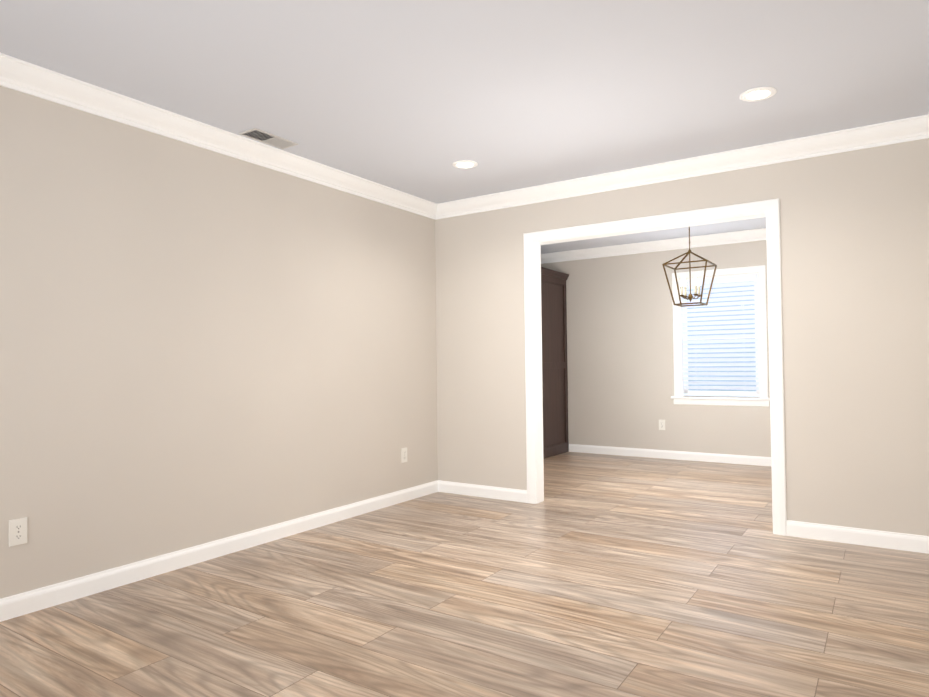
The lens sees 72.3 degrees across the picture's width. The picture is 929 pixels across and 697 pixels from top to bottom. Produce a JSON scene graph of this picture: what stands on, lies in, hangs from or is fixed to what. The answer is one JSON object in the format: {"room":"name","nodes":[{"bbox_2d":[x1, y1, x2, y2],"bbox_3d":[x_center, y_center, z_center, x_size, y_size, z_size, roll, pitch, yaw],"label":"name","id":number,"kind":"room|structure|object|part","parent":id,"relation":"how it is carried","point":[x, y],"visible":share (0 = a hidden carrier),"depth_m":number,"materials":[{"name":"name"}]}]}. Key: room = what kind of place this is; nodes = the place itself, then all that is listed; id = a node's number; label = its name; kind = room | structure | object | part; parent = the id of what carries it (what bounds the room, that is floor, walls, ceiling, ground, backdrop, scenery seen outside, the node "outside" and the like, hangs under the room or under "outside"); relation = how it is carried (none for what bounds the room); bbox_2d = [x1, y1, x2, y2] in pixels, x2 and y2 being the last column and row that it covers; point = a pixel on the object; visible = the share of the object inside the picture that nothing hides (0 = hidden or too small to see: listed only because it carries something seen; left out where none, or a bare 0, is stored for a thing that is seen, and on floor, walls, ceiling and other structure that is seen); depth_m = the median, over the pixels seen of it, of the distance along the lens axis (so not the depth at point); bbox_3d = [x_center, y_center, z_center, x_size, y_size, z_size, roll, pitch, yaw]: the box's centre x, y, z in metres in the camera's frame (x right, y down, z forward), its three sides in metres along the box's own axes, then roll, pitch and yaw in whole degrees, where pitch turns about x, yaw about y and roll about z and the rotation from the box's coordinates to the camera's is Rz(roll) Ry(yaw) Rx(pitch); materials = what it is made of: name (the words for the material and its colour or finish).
{"room":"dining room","nodes":[
{"label":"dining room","id":0,"kind":"room"},
{"bbox_2d":[0,86,437,598],"bbox_3d":[-1.688,-0.032,3.386,0.120,2.440,5.300,-1,-2,33],"label":"wall","id":1,"kind":"structure","parent":0,"point":[199,345],"depth_m":3.50,"materials":[{"name":"beige paint"}]},
{"bbox_2d":[9,517,26,546],"bbox_3d":[-1.972,0.810,2.808,0.008,0.114,0.070,-1,-2,33],"label":"electrical outlet","id":2,"kind":"object","parent":1,"relation":"attached to","point":[17,531],"visible":1,"depth_m":2.81,"materials":[{"name":"white plastic"}]},
{"bbox_2d":[0,480,439,621],"bbox_3d":[-1.619,1.139,3.321,0.015,0.094,5.060,-1,-2,33],"label":"baseboard","id":3,"kind":"structure","parent":1,"relation":"attached to","point":[21,604],"depth_m":3.46,"materials":[{"name":"white wood"}]},
{"bbox_2d":[0,53,439,219],"bbox_3d":[-1.614,-1.200,3.355,0.088,0.108,5.060,-1,-2,33],"label":"crown molding","id":4,"kind":"structure","parent":1,"relation":"attached to","point":[16,74],"depth_m":3.47,"materials":[{"name":"white wood"}]},
{"bbox_2d":[401,447,406,462],"bbox_3d":[-0.479,0.849,5.061,0.008,0.114,0.070,-1,-2,33],"label":"electrical outlet","id":5,"kind":"object","parent":1,"relation":"attached to","point":[403,455],"visible":1,"depth_m":5.05,"materials":[{"name":"white plastic"}]},
{"bbox_2d":[0,452,928,696],"bbox_3d":[0.216,1.206,3.766,4.720,0.060,8.070,-1,-2,33],"label":"floor","id":6,"kind":"structure","parent":0,"point":[597,575],"depth_m":2.81,"materials":[{"name":"brown wood"}]},
{"bbox_2d":[541,267,568,458],"bbox_3d":[0.682,0.179,7.654,0.910,2.165,0.838,-1,-2,33],"label":"pantry cabinet","id":7,"kind":"object","parent":6,"relation":"on","point":[554,361],"visible":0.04,"depth_m":7.49,"materials":[{"name":"brown wood"}]},
{"bbox_2d":[0,0,928,253],"bbox_3d":[0.189,-1.293,3.824,4.720,0.060,8.070,-1,-2,33],"label":"ceiling","id":8,"kind":"structure","parent":0,"point":[417,98],"depth_m":2.96,"materials":[{"name":"white paint"}]},
{"bbox_2d":[238,128,298,148],"bbox_3d":[-1.162,-1.245,3.780,0.150,0.007,0.320,-1,-2,33],"label":"ceiling vent","id":9,"kind":"object","parent":8,"relation":"in","point":[259,135],"visible":1,"depth_m":3.77,"materials":[{"name":"white metal"}]},
{"bbox_2d":[452,160,477,168],"bbox_3d":[0.004,-1.245,4.304,0.172,0.008,0.172,-1,-2,33],"label":"recessed light","id":10,"kind":"object","parent":8,"relation":"in","point":[464,164],"visible":0.98,"depth_m":4.29,"materials":[{"name":"white"}]},
{"bbox_2d":[662,227,716,306],"bbox_3d":[2.022,-0.811,5.703,0.388,0.855,0.388,-1,-2,33],"label":"pendant lantern","id":11,"kind":"object","parent":8,"relation":"hanging from","point":[685,296],"visible":0.88,"depth_m":5.69,"materials":[{"name":"black metal"}]},
{"bbox_2d":[740,87,776,101],"bbox_3d":[1.486,-1.286,3.220,0.172,0.008,0.172,-1,-2,33],"label":"recessed light","id":12,"kind":"object","parent":8,"relation":"in","point":[756,94],"visible":1,"depth_m":3.21,"materials":[{"name":"white plastic"}]},
{"bbox_2d":[541,240,770,456],"bbox_3d":[2.348,0.011,7.142,4.600,2.440,0.120,-1,-2,33],"label":"wall","id":13,"kind":"structure","parent":0,"point":[620,366],"depth_m":7.30,"materials":[{"name":"beige paint"}]},
{"bbox_2d":[541,228,765,263],"bbox_3d":[2.328,-1.157,7.049,4.480,0.108,0.088,-1,-2,33],"label":"crown molding","id":14,"kind":"structure","parent":13,"relation":"attached to","point":[695,241],"depth_m":7.09,"materials":[{"name":"white wood"}]},
{"bbox_2d":[659,420,664,429],"bbox_3d":[2.217,0.857,7.138,0.070,0.114,0.008,-1,-2,33],"label":"outlet","id":15,"kind":"object","parent":13,"relation":"attached to","point":[661,424],"visible":1,"depth_m":7.13,"materials":[{"name":"white plastic"}]},
{"bbox_2d":[569,444,770,465],"bbox_3d":[2.756,1.172,6.771,3.560,0.094,0.015,-1,-2,33],"label":"baseboard","id":16,"kind":"structure","parent":13,"relation":"attached to","point":[705,457],"depth_m":7.04,"materials":[{"name":"white wood"}]},
{"bbox_2d":[671,265,769,406],"bbox_3d":[2.746,-0.121,6.851,1.010,1.462,0.168,-1,-2,33],"label":"window","id":17,"kind":"structure","parent":13,"relation":"in","point":[761,400],"depth_m":6.80,"materials":[{"name":"white wood"}]},
{"bbox_2d":[681,275,758,396],"bbox_3d":[2.744,-0.125,6.849,0.772,1.274,0.066,-1,-2,33],"label":"window blinds","id":18,"kind":"object","parent":17,"relation":"attached to","point":[742,281],"visible":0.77,"depth_m":6.83,"materials":[{"name":"white plastic"}]},
{"bbox_3d":[2.778,-0.122,6.900,0.780,1.285,0.040,-1,-2,33],"label":"window sash","id":19,"kind":"part","parent":17,"relation":"part of","materials":[{"name":"white plastic"}]},
{"bbox_2d":[435,138,928,535],"bbox_3d":[0.818,-0.026,4.833,4.600,2.440,0.120,-1,-2,33],"label":"wall","id":20,"kind":"structure","parent":0,"point":[854,233],"depth_m":3.88,"materials":[{"name":"beige paint"}]},
{"bbox_2d":[440,480,526,502],"bbox_3d":[0.142,1.163,5.181,0.835,0.094,0.015,-1,-2,33],"label":"baseboard","id":21,"kind":"structure","parent":20,"relation":"attached to","point":[509,494],"depth_m":5.16,"materials":[{"name":"white wood"}]},
{"bbox_2d":[523,198,786,535],"bbox_3d":[1.272,0.130,4.529,1.815,2.105,0.158,-1,-2,33],"label":"door frame","id":22,"kind":"structure","parent":20,"relation":"attached to","point":[771,208],"depth_m":4.41,"materials":[{"name":"white wood"}]},
{"bbox_2d":[436,115,923,219],"bbox_3d":[1.185,-1.204,4.483,3.330,0.108,0.088,-1,-2,33],"label":"crown molding","id":23,"kind":"structure","parent":20,"relation":"attached to","point":[908,129],"depth_m":4.21,"materials":[{"name":"white wood"}]},
{"bbox_2d":[786,520,928,553],"bbox_3d":[2.348,1.105,3.720,0.830,0.094,0.015,-1,-2,33],"label":"baseboard","id":24,"kind":"structure","parent":20,"relation":"attached to","point":[858,536],"depth_m":3.73,"materials":[{"name":"white wood"}]},
{"bbox_2d":[924,114,928,138],"bbox_3d":[1.255,-1.275,1.456,0.088,0.108,5.060,-1,-2,33],"label":"crown molding","id":25,"kind":"structure","parent":20,"relation":"attached to","point":[926,117],"depth_m":3.55,"materials":[{"name":"white wood"}]},
{"label":"outside","id":26,"kind":"structure","parent":0,"visible":0},
{"bbox_2d":[687,281,755,390],"bbox_3d":[3.147,-0.220,7.461,4.010,3.900,0.030,-1,-2,33],"label":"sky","id":27,"kind":"structure","parent":26,"point":[722,343],"depth_m":7.51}
]}

